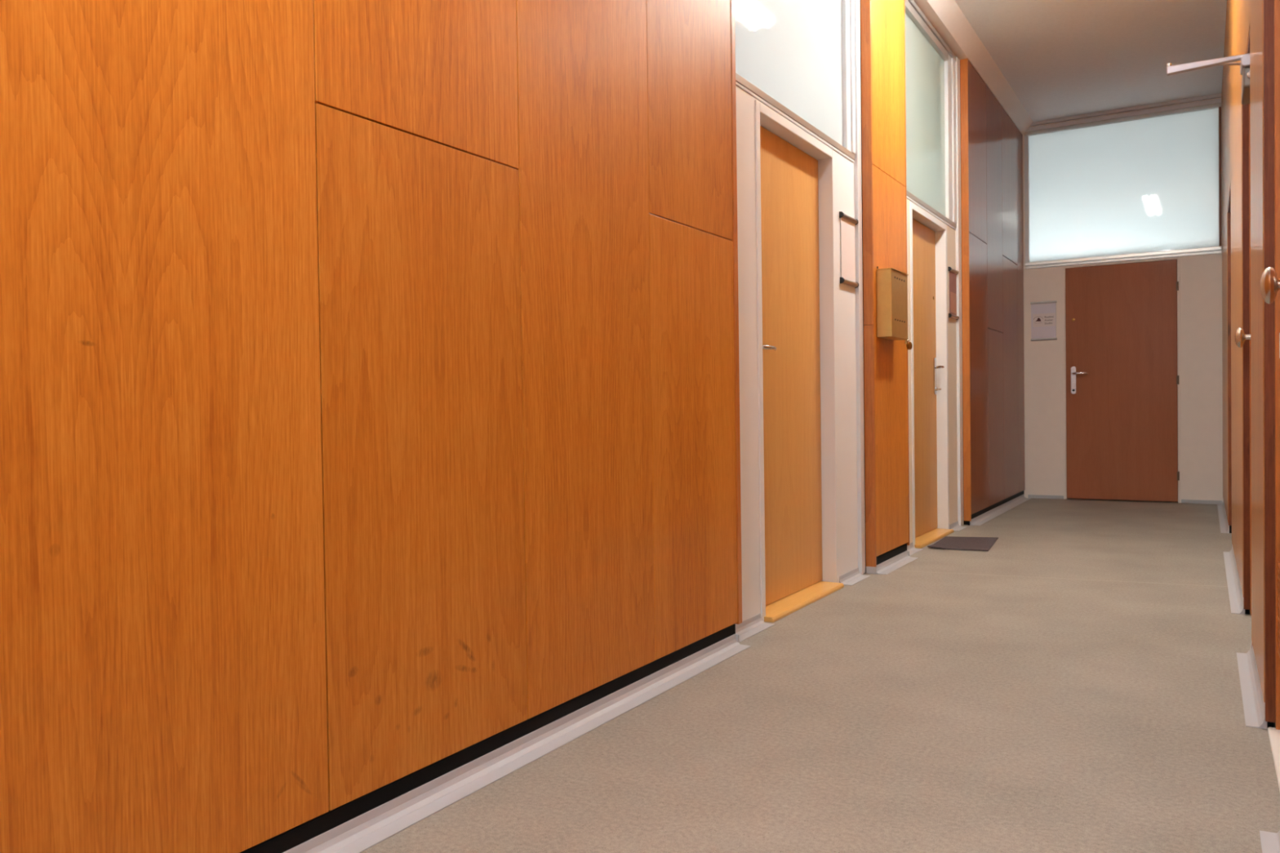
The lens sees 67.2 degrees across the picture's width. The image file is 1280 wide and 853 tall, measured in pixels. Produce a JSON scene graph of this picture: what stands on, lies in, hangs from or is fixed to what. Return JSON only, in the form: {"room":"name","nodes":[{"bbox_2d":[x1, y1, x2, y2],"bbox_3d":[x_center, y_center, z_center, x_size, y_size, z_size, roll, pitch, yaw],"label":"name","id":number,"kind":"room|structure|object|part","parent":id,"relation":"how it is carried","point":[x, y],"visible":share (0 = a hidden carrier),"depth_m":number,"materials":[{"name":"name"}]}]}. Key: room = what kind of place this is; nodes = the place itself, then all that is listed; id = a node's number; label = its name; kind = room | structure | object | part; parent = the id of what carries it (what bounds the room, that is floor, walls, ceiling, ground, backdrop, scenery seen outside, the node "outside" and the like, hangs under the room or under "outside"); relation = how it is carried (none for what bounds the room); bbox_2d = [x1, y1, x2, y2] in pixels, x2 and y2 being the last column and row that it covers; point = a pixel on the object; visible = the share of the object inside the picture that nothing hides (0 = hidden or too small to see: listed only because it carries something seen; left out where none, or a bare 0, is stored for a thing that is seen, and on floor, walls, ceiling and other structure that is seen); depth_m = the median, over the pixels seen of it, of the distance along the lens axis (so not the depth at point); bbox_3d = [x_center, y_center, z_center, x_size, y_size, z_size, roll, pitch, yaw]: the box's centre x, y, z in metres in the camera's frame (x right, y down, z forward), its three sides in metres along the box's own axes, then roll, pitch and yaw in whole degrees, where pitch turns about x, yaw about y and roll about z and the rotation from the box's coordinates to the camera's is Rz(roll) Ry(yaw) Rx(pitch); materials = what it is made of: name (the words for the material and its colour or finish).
{"room":"office corridor","nodes":[
{"label":"office corridor","id":0,"kind":"room"},
{"bbox_2d":[360,497,1279,852],"bbox_3d":[0.916,0.788,2.822,1.920,0.100,11.950,0,1,31],"label":"floor","id":1,"kind":"structure","parent":0,"point":[1071,683],"depth_m":2.38,"materials":[{"name":"beige carpet"}]},
{"bbox_2d":[927,536,998,551],"bbox_3d":[1.873,0.668,5.569,0.319,0.016,0.578,0,1,26],"label":"door mat","id":2,"kind":"object","parent":1,"relation":"on","point":[951,543],"visible":1,"depth_m":5.52,"materials":[{"name":"grey fabric"}]},
{"bbox_2d":[1223,543,1244,614],"bbox_3d":[2.681,0.658,4.364,0.044,0.054,1.720,0,1,30],"label":"baseboard","id":3,"kind":"structure","parent":1,"relation":"on","point":[1236,598],"depth_m":4.16,"materials":[{"name":"grey plastic"}]},
{"bbox_2d":[1236,641,1273,728],"bbox_3d":[1.715,0.699,2.699,0.058,0.060,0.800,0,1,30],"label":"baseboard","id":4,"kind":"structure","parent":1,"relation":"on","point":[1253,702],"depth_m":2.62,"materials":[{"name":"grey plastic"}]},
{"bbox_2d":[1249,0,1264,702],"bbox_3d":[1.693,-0.884,2.633,0.020,3.105,0.712,0,1,30],"label":"wood panel","id":5,"kind":"object","parent":4,"relation":"on","point":[1256,52],"visible":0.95,"depth_m":2.59,"materials":[{"name":"brown wood"}]},
{"bbox_2d":[1267,727,1279,791],"bbox_3d":[1.368,0.739,2.048,0.028,0.012,0.645,0,1,30],"label":"trim","id":6,"kind":"structure","parent":1,"relation":"on","point":[1273,734],"depth_m":2.19,"materials":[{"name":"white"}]},
{"bbox_3d":[2.708,0.656,4.353,0.028,0.060,1.700,0,1,31],"label":"baseboard","id":7,"kind":"structure","parent":1,"relation":"on","visible":0},
{"bbox_2d":[1230,0,1236,564],"bbox_3d":[2.897,-0.937,4.691,0.020,3.105,0.862,0,1,30],"label":"wood panel","id":8,"kind":"object","parent":7,"relation":"on","point":[1232,2],"visible":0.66,"depth_m":4.67,"materials":[{"name":"brown wood"}]},
{"bbox_2d":[1235,0,1243,596],"bbox_3d":[2.466,-0.918,3.953,0.020,3.105,0.842,0,1,30],"label":"wood panel","id":9,"kind":"object","parent":7,"relation":"on","point":[1238,106],"visible":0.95,"depth_m":3.90,"materials":[{"name":"brown wood"}]},
{"bbox_3d":[4.053,0.597,6.653,0.030,0.060,1.870,0,1,31],"label":"baseboard","id":10,"kind":"structure","parent":1,"relation":"on","visible":0},
{"bbox_2d":[1221,65,1225,506],"bbox_3d":[4.268,-0.997,7.034,0.020,3.105,0.932,0,1,30],"label":"wood panel","id":11,"kind":"object","parent":10,"relation":"on","point":[1222,92],"visible":0.36,"depth_m":6.99,"materials":[{"name":"brown wood"}]},
{"bbox_2d":[1223,12,1228,523],"bbox_3d":[3.793,-0.976,6.223,0.020,3.105,0.942,0,1,30],"label":"wood panel","id":12,"kind":"object","parent":10,"relation":"on","point":[1225,36],"visible":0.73,"depth_m":6.15,"materials":[{"name":"brown wood"}]},
{"bbox_2d":[734,84,958,624],"bbox_3d":[1.143,-0.887,4.882,0.120,3.170,3.644,0,1,31],"label":"wall","id":13,"kind":"structure","parent":0,"point":[745,102],"depth_m":4.32,"materials":[{"name":"white paint"}]},
{"bbox_2d":[734,0,855,163],"bbox_3d":[0.612,-1.786,3.912,0.064,1.125,1.455,0,1,31],"label":"window","id":14,"kind":"structure","parent":13,"relation":"in","point":[796,58],"depth_m":4.04,"materials":[{"name":"white glass"}]},
{"bbox_3d":[0.615,-1.230,3.925,0.054,0.011,1.455,0,1,31],"label":"rail","id":15,"kind":"part","parent":14,"relation":"part of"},
{"bbox_2d":[755,99,844,622],"bbox_3d":[0.626,-0.248,3.964,0.158,1.938,0.860,0,1,31],"label":"door","id":16,"kind":"structure","parent":13,"relation":"in","point":[796,217],"depth_m":4.05,"materials":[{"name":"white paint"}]},
{"bbox_3d":[0.487,-0.302,3.705,0.056,0.018,0.123,0,1,31],"label":"lever","id":17,"kind":"part","parent":16,"relation":"part of","materials":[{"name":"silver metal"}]},
{"bbox_2d":[839,211,858,288],"bbox_3d":[0.965,-0.812,4.445,0.019,0.324,0.214,0,1,31],"label":"sign holder","id":18,"kind":"object","parent":13,"relation":"attached to","point":[847,238],"visible":1,"depth_m":4.44,"materials":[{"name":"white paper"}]},
{"bbox_3d":[0.959,-0.812,4.450,0.003,0.296,0.196,0,1,31],"label":"plate","id":19,"kind":"part","parent":18,"relation":"part of","materials":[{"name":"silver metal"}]},
{"bbox_3d":[0.963,-0.960,4.444,0.017,0.022,0.204,0,1,31],"label":"rail","id":20,"kind":"part","parent":18,"relation":"part of","materials":[{"name":"metal"}]},
{"bbox_3d":[0.967,-0.664,4.449,0.017,0.022,0.204,0,1,31],"label":"rail","id":21,"kind":"part","parent":18,"relation":"part of","materials":[{"name":"metal"}]},
{"bbox_2d":[839,567,870,585],"bbox_3d":[0.990,0.690,4.438,0.060,0.036,0.275,0,1,31],"label":"baseboard","id":22,"kind":"structure","parent":13,"relation":"attached to","point":[852,577],"depth_m":4.43,"materials":[{"name":"grey plastic"}]},
{"bbox_2d":[853,0,865,574],"bbox_3d":[1.028,-0.834,4.572,0.038,3.072,0.058,0,1,31],"label":"trim","id":23,"kind":"structure","parent":13,"relation":"attached to","point":[857,165],"depth_m":4.56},
{"bbox_2d":[904,0,956,230],"bbox_3d":[1.681,-1.833,5.707,0.064,1.125,1.425,0,1,31],"label":"window","id":24,"kind":"structure","parent":13,"relation":"in","point":[930,63],"depth_m":5.82,"materials":[{"name":"white glass"}]},
{"bbox_3d":[1.641,-1.815,5.650,0.006,1.016,1.185,0,1,31],"label":"pane","id":25,"kind":"part","parent":24,"relation":"part of","materials":[{"name":"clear glass"}]},
{"bbox_3d":[1.674,-2.357,5.698,0.064,0.076,1.425,0,1,31],"label":"rail","id":26,"kind":"part","parent":24,"relation":"part of","materials":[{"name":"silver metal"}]},
{"bbox_3d":[1.685,-1.276,5.720,0.054,0.011,1.425,0,1,31],"label":"rail","id":27,"kind":"part","parent":24,"relation":"part of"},
{"bbox_2d":[909,201,953,548],"bbox_3d":[1.701,-0.294,5.767,0.158,1.938,0.850,0,1,31],"label":"door","id":28,"kind":"structure","parent":13,"relation":"in","point":[928,234],"depth_m":5.95,"materials":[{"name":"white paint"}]},
{"bbox_3d":[1.856,-0.318,6.064,0.009,0.232,0.042,0,1,31],"label":"handle plate","id":29,"kind":"part","parent":28,"relation":"part of","materials":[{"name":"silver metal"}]},
{"bbox_3d":[1.856,-0.371,6.002,0.056,0.018,0.123,0,1,31],"label":"lever","id":30,"kind":"part","parent":28,"relation":"part of","materials":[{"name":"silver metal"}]},
{"bbox_2d":[947,266,959,319],"bbox_3d":[2.025,-0.858,6.222,0.019,0.324,0.210,0,1,31],"label":"sign holder","id":31,"kind":"object","parent":13,"relation":"attached to","point":[952,273],"visible":1,"depth_m":6.21,"materials":[{"name":"silver metal"}]},
{"bbox_3d":[2.018,-0.858,6.227,0.003,0.296,0.192,0,1,31],"label":"plate","id":32,"kind":"part","parent":31,"relation":"part of","materials":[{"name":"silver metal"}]},
{"bbox_2d":[950,291,956,313],"bbox_3d":[2.027,-0.800,6.234,0.001,0.130,0.158,0,1,31],"label":"print","id":33,"kind":"object","parent":31,"relation":"on","point":[953,294],"depth_m":6.23},
{"bbox_3d":[2.022,-1.006,6.221,0.017,0.022,0.200,0,1,31],"label":"rail","id":34,"kind":"part","parent":31,"relation":"part of","materials":[{"name":"metal"}]},
{"bbox_3d":[2.026,-0.710,6.226,0.017,0.022,0.200,0,1,31],"label":"rail","id":35,"kind":"part","parent":31,"relation":"part of","materials":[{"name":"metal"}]},
{"bbox_2d":[949,520,967,531],"bbox_3d":[2.057,0.644,6.228,0.060,0.036,0.250,0,1,31],"label":"baseboard","id":36,"kind":"structure","parent":13,"relation":"attached to","point":[955,526],"depth_m":6.23,"materials":[{"name":"grey plastic"}]},
{"bbox_2d":[955,56,963,525],"bbox_3d":[2.095,-0.880,6.363,0.038,3.072,0.083,0,1,31],"label":"trim","id":37,"kind":"structure","parent":13,"relation":"attached to","point":[958,230],"depth_m":6.34,"materials":[{"name":"wood"}]},
{"bbox_2d":[859,0,866,573],"bbox_3d":[1.145,-0.887,4.886,0.208,3.170,0.566,0,1,31],"label":"wall","id":38,"kind":"structure","parent":0,"point":[860,0],"depth_m":4.61,"materials":[{"name":"white paint"}]},
{"bbox_2d":[860,0,874,325],"bbox_3d":[1.077,-1.430,4.573,0.047,1.892,0.018,0,1,31],"label":"wall panel","id":39,"kind":"object","parent":38,"relation":"attached to","point":[865,5],"visible":1,"depth_m":4.57,"materials":[{"name":"brown wood"}]},
{"bbox_2d":[863,324,876,567],"bbox_3d":[1.098,0.096,4.599,0.047,1.156,0.018,0,1,31],"label":"board","id":40,"kind":"object","parent":38,"relation":"attached to","point":[868,330],"visible":1,"depth_m":4.59,"materials":[{"name":"brown wood"}]},
{"bbox_2d":[866,566,876,573],"bbox_3d":[1.105,0.686,4.602,0.051,0.034,0.004,0,1,31],"label":"baseboard","id":41,"kind":"structure","parent":38,"relation":"attached to","point":[869,570],"depth_m":4.60,"materials":[{"name":"grey plastic"}]},
{"bbox_2d":[871,0,905,186],"bbox_3d":[1.233,-1.818,4.811,0.018,1.129,0.565,0,1,31],"label":"wood panel","id":42,"kind":"object","parent":38,"relation":"attached to","point":[886,15],"visible":0.8,"depth_m":4.81,"materials":[{"name":"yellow wood"}]},
{"bbox_2d":[872,164,908,556],"bbox_3d":[1.254,-0.317,4.838,0.018,1.868,0.565,0,1,31],"label":"wood panel","id":43,"kind":"object","parent":38,"relation":"attached to","point":[888,194],"visible":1,"depth_m":4.81,"materials":[{"name":"brown wood"}]},
{"bbox_2d":[875,266,908,344],"bbox_3d":[1.237,-0.590,4.715,0.080,0.364,0.282,0,1,31],"label":"mailbox","id":44,"kind":"object","parent":43,"relation":"attached to","point":[891,283],"visible":1,"depth_m":4.61,"materials":[{"name":"gold metal"}]},
{"bbox_3d":[1.235,-0.754,4.712,0.079,0.004,0.282,0,1,31],"label":"lid","id":45,"kind":"part","parent":44,"relation":"part of","materials":[{"name":"gold metal"}]},
{"bbox_2d":[906,339,912,349],"bbox_3d":[1.344,-0.410,4.817,0.014,0.052,0.050,0,1,45],"label":"padlock","id":46,"kind":"object","parent":44,"relation":"hanging from","point":[909,345],"visible":1,"depth_m":4.81,"materials":[{"name":"gold metal"}]},
{"bbox_2d":[876,542,922,574],"bbox_3d":[1.345,0.658,4.979,0.117,0.071,0.890,0,1,31],"label":"baseboard","id":47,"kind":"structure","parent":38,"relation":"attached to","point":[895,562],"depth_m":4.86,"materials":[{"name":"grey plastic"}]},
{"bbox_2d":[903,0,909,545],"bbox_3d":[1.385,-0.880,5.085,0.046,3.018,0.016,0,1,31],"label":"board","id":48,"kind":"object","parent":38,"relation":"attached to","point":[908,543],"visible":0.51,"depth_m":5.07,"materials":[{"name":"brown wood"}]},
{"bbox_2d":[960,88,968,524],"bbox_3d":[2.615,-0.951,7.353,0.208,3.170,2.110,0,1,31],"label":"wall","id":49,"kind":"structure","parent":0,"point":[965,522],"depth_m":6.41,"materials":[{"name":"white paint"}]},
{"bbox_2d":[960,57,971,520],"bbox_3d":[2.155,-0.897,6.378,0.047,3.050,0.002,0,1,31],"label":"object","id":50,"kind":"object","parent":49,"relation":"attached to","point":[963,63],"visible":1,"depth_m":6.38,"materials":[{"name":"brown wood"}]},
{"bbox_2d":[967,58,986,244],"bbox_3d":[2.305,-1.862,6.610,0.018,1.134,0.591,0,1,31],"label":"wood panel","id":51,"kind":"object","parent":49,"relation":"attached to","point":[976,85],"visible":0.89,"depth_m":6.60,"materials":[{"name":"brown wood"}]},
{"bbox_2d":[968,232,988,514],"bbox_3d":[2.326,-0.355,6.636,0.018,1.872,0.591,0,1,31],"label":"wood panel","id":52,"kind":"object","parent":49,"relation":"attached to","point":[977,248],"visible":1,"depth_m":6.62,"materials":[{"name":"brown wood"}]},
{"bbox_2d":[986,84,1003,333],"bbox_3d":[2.613,-1.577,7.124,0.018,1.730,0.587,0,1,31],"label":"wood panel","id":53,"kind":"object","parent":49,"relation":"attached to","point":[993,108],"visible":0.72,"depth_m":7.11,"materials":[{"name":"brown wood"}]},
{"bbox_2d":[987,328,1004,506],"bbox_3d":[2.634,-0.070,7.150,0.018,1.276,0.587,0,1,31],"label":"wood panel","id":54,"kind":"object","parent":49,"relation":"attached to","point":[995,339],"visible":0.8,"depth_m":7.14,"materials":[{"name":"brown wood"}]},
{"bbox_2d":[968,490,1031,525],"bbox_3d":[2.753,0.599,7.298,0.073,0.068,2.123,0,1,31],"label":"baseboard","id":55,"kind":"structure","parent":49,"relation":"attached to","point":[984,517],"depth_m":7.12,"materials":[{"name":"grey plastic"}]},
{"bbox_2d":[1001,106,1017,264],"bbox_3d":[2.922,-1.889,7.644,0.018,1.134,0.632,0,1,31],"label":"wood panel","id":56,"kind":"object","parent":49,"relation":"attached to","point":[1008,126],"visible":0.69,"depth_m":7.62,"materials":[{"name":"brown wood"}]},
{"bbox_2d":[1002,255,1018,499],"bbox_3d":[2.943,-0.382,7.671,0.018,1.872,0.632,0,1,31],"label":"wood panel","id":57,"kind":"object","parent":49,"relation":"attached to","point":[1011,438],"visible":0.8,"depth_m":7.66,"materials":[{"name":"brown wood"}]},
{"bbox_2d":[1016,126,1025,492],"bbox_3d":[3.175,-0.961,8.064,0.018,3.010,0.300,0,1,31],"label":"wood panel","id":58,"kind":"object","parent":49,"relation":"attached to","point":[1020,264],"visible":0.8,"depth_m":8.05,"materials":[{"name":"brown wood"}]},
{"bbox_2d":[955,0,1226,121],"bbox_3d":[0.871,-2.491,2.764,1.920,0.120,11.950,0,1,31],"label":"ceiling","id":59,"kind":"structure","parent":0,"point":[1060,58],"depth_m":6.43,"materials":[{"name":"paint"}]},
{"bbox_2d":[1022,97,1222,503],"bbox_3d":[3.870,-0.978,7.912,1.790,3.170,0.135,0,1,31],"label":"wall","id":60,"kind":"structure","parent":0,"point":[1201,276],"depth_m":7.59,"materials":[{"name":"beige paint"}]},
{"bbox_2d":[1030,300,1057,341],"bbox_3d":[3.396,-0.890,8.108,0.205,0.330,0.016,0,1,31],"label":"sign holder","id":61,"kind":"object","parent":60,"relation":"attached to","point":[1043,313],"visible":1,"depth_m":8.11,"materials":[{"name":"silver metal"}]},
{"bbox_3d":[3.394,-1.045,8.106,0.205,0.020,0.016,0,1,31],"label":"rail","id":62,"kind":"part","parent":61,"relation":"part of","materials":[{"name":"metal"}]},
{"bbox_3d":[3.398,-0.735,8.111,0.205,0.020,0.016,0,1,31],"label":"rail","id":63,"kind":"part","parent":61,"relation":"part of","materials":[{"name":"metal"}]},
{"bbox_2d":[1027,494,1063,499],"bbox_3d":[3.424,0.594,8.136,0.279,0.030,0.006,0,1,31],"label":"baseboard","id":64,"kind":"structure","parent":60,"relation":"attached to","point":[1037,496],"depth_m":8.13,"materials":[{"name":"grey plastic"}]},
{"bbox_2d":[1062,257,1181,502],"bbox_3d":[3.911,-0.360,7.846,0.855,1.936,0.184,0,1,31],"label":"door","id":65,"kind":"structure","parent":60,"relation":"in","point":[1122,321],"depth_m":7.81,"materials":[{"name":"brown wood"}]},
{"bbox_3d":[3.596,-0.384,7.995,0.042,0.232,0.009,0,1,31],"label":"handle plate","id":66,"kind":"part","parent":65,"relation":"part of","materials":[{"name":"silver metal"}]},
{"bbox_3d":[3.624,-0.438,7.940,0.123,0.018,0.056,0,1,31],"label":"lever","id":67,"kind":"part","parent":65,"relation":"part of","materials":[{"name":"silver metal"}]},
{"bbox_2d":[1023,102,1222,269],"bbox_3d":[3.884,-1.915,7.823,1.428,1.153,0.062,0,1,31],"label":"window","id":68,"kind":"structure","parent":60,"relation":"in","point":[1148,186],"depth_m":7.80,"materials":[{"name":"glass"}]},
{"bbox_3d":[3.876,-2.478,7.813,1.428,0.028,0.062,0,1,31],"label":"rail","id":69,"kind":"part","parent":68,"relation":"part of","materials":[{"name":"metal"}]},
{"bbox_3d":[3.892,-1.378,7.832,1.428,0.028,0.062,0,1,31],"label":"rail","id":70,"kind":"part","parent":68,"relation":"part of","materials":[{"name":"metal"}]},
{"bbox_2d":[1025,93,1221,132],"bbox_3d":[3.856,-2.526,7.784,1.437,0.069,0.030,0,1,31],"label":"trim","id":71,"kind":"structure","parent":60,"relation":"attached to","point":[1161,108],"depth_m":7.74,"materials":[{"name":"paint"}]},
{"bbox_2d":[1181,499,1222,504],"bbox_3d":[4.401,0.591,7.554,0.276,0.030,0.006,0,1,31],"label":"baseboard","id":72,"kind":"structure","parent":60,"relation":"attached to","point":[1185,501],"depth_m":7.55,"materials":[{"name":"grey plastic"}]},
{"bbox_2d":[1217,498,1229,533],"bbox_3d":[4.022,0.600,6.657,0.044,0.054,1.875,0,1,30],"label":"baseboard","id":73,"kind":"structure","parent":60,"relation":"attached to","point":[1224,527],"depth_m":6.47,"materials":[{"name":"grey plastic"}]},
{"bbox_3d":[-1.319,-0.780,0.752,0.208,3.170,5.975,0,1,31],"label":"wall","id":74,"kind":"structure","parent":0,"visible":0},
{"bbox_2d":[0,0,328,852],"bbox_3d":[-0.749,-0.793,1.480,0.018,3.006,0.599,0,1,31],"label":"wood panel","id":75,"kind":"object","parent":74,"relation":"attached to","point":[163,682],"visible":1,"depth_m":1.48,"materials":[{"name":"brown wood"}]},
{"bbox_2d":[312,0,518,168],"bbox_3d":[-0.453,-1.451,1.981,0.018,1.715,0.589,0,1,31],"label":"wood panel","id":76,"kind":"object","parent":74,"relation":"attached to","point":[442,72],"visible":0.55,"depth_m":1.99,"materials":[{"name":"brown wood"}]},
{"bbox_2d":[315,102,527,810],"bbox_3d":[-0.432,0.053,2.008,0.018,1.287,0.589,0,1,31],"label":"wood panel","id":77,"kind":"object","parent":74,"relation":"attached to","point":[419,238],"visible":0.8,"depth_m":1.96,"materials":[{"name":"brown wood"}]},
{"bbox_2d":[240,613,774,852],"bbox_3d":[-1.114,0.766,0.853,0.117,0.068,6.290,0,1,31],"label":"baseboard","id":78,"kind":"structure","parent":74,"relation":"attached to","point":[370,828],"depth_m":2.15,"materials":[{"name":"grey plastic"}]},
{"bbox_2d":[515,0,655,719],"bbox_3d":[-0.138,-0.820,2.506,0.018,3.006,0.600,0,1,31],"label":"wood panel","id":79,"kind":"object","parent":74,"relation":"attached to","point":[582,64],"visible":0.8,"depth_m":2.48,"materials":[{"name":"brown wood"}]},
{"bbox_2d":[646,0,733,240],"bbox_3d":[0.150,-1.478,2.993,0.018,1.715,0.559,0,1,31],"label":"wood panel","id":80,"kind":"object","parent":74,"relation":"attached to","point":[689,85],"visible":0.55,"depth_m":2.98,"materials":[{"name":"brown wood"}]},
{"bbox_2d":[648,213,737,660],"bbox_3d":[0.171,0.027,3.019,0.018,1.287,0.559,0,1,31],"label":"wood panel","id":81,"kind":"object","parent":74,"relation":"attached to","point":[692,355],"visible":0.8,"depth_m":2.98,"materials":[{"name":"brown wood"}]},
{"bbox_2d":[729,0,742,624],"bbox_3d":[0.302,-0.835,3.267,0.047,3.014,0.029,0,1,31],"label":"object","id":82,"kind":"object","parent":74,"relation":"attached to","point":[735,240],"visible":0.44,"depth_m":3.26,"materials":[{"name":"brown wood"}]},
{"bbox_2d":[735,634,738,642],"bbox_3d":[0.312,0.720,3.272,0.051,0.034,0.007,0,1,31],"label":"baseboard","id":83,"kind":"structure","parent":74,"relation":"attached to","point":[736,635],"depth_m":3.26,"materials":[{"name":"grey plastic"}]},
{"bbox_2d":[913,0,1033,134],"bbox_3d":[0.249,-2.385,3.126,0.160,0.088,11.730,0,1,31],"label":"ceiling beam","id":84,"kind":"structure","parent":74,"relation":"attached to","point":[945,16],"depth_m":6.26,"materials":[{"name":"paint"}]},
{"bbox_3d":[1.646,-0.849,2.333,0.158,3.170,11.730,0,1,31],"label":"wall","id":85,"kind":"structure","parent":0,"visible":0},
{"bbox_2d":[1166,0,1251,615],"bbox_3d":[1.996,-0.870,3.306,0.320,3.164,0.748,0,1,31],"label":"door","id":86,"kind":"structure","parent":85,"relation":"in","point":[1242,335],"depth_m":3.57,"materials":[{"name":"brown wood"}]},
{"bbox_3d":[1.888,-1.205,3.210,0.234,0.028,0.025,0,1,30],"label":"closer arm","id":87,"kind":"part","parent":86,"relation":"part of","materials":[{"name":"silver metal"}]},
{"bbox_3d":[1.943,-1.237,3.287,0.300,0.033,0.025,-1,1,-11],"label":"closer rod","id":88,"kind":"part","parent":86,"relation":"part of","materials":[{"name":"silver metal"}]},
{"bbox_3d":[2.176,-0.321,3.469,0.061,0.074,0.074,0,1,31],"label":"knob","id":89,"kind":"part","parent":86,"relation":"part of","materials":[{"name":"silver metal"}]},
{"bbox_3d":[2.050,-1.847,3.248,0.020,1.210,0.747,0,1,30],"label":"wood panel","id":90,"kind":"part","parent":86,"relation":"part of","materials":[{"name":"orange wood"}]},
{"bbox_3d":[2.102,-0.264,3.259,0.093,1.951,0.748,0,1,31],"label":"frame","id":91,"kind":"part","parent":86,"relation":"part of","materials":[{"name":"brown wood"}]},
{"bbox_2d":[1226,0,1231,525],"bbox_3d":[3.365,-0.927,5.423,0.095,3.164,0.868,0,1,31],"label":"door","id":92,"kind":"structure","parent":85,"relation":"in","point":[1229,197],"depth_m":5.80,"materials":[{"name":"brown wood"}]},
{"bbox_3d":[3.322,-1.903,5.423,0.020,1.210,0.867,0,1,30],"label":"wood panel","id":93,"kind":"part","parent":92,"relation":"part of","materials":[{"name":"brown wood"}]},
{"bbox_2d":[1259,831,1279,852],"bbox_3d":[0.182,0.768,0.092,0.044,0.054,3.910,0,1,30],"label":"baseboard","id":94,"kind":"structure","parent":85,"relation":"attached to","point":[1270,842],"depth_m":1.74,"materials":[{"name":"white paint"}]},
{"bbox_2d":[1260,0,1279,729],"bbox_3d":[1.366,-0.232,2.024,0.117,1.951,0.693,0,1,31],"label":"door","id":95,"kind":"structure","parent":85,"relation":"in","point":[1270,277],"depth_m":2.31,"materials":[{"name":"brown wood"}]},
{"bbox_3d":[1.376,-0.232,2.018,0.092,1.951,0.693,0,1,31],"label":"frame","id":96,"kind":"part","parent":95,"relation":"part of","materials":[{"name":"brown wood"}]},
{"bbox_3d":[1.268,-0.281,1.915,0.061,0.074,0.074,0,1,31],"label":"knob","id":97,"kind":"part","parent":95,"relation":"part of","materials":[{"name":"silver metal"}]},
{"bbox_3d":[1.513,-0.191,2.278,0.004,0.060,0.018,0,1,31],"label":"strike plate","id":98,"kind":"part","parent":95,"relation":"part of","materials":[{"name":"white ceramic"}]}
]}

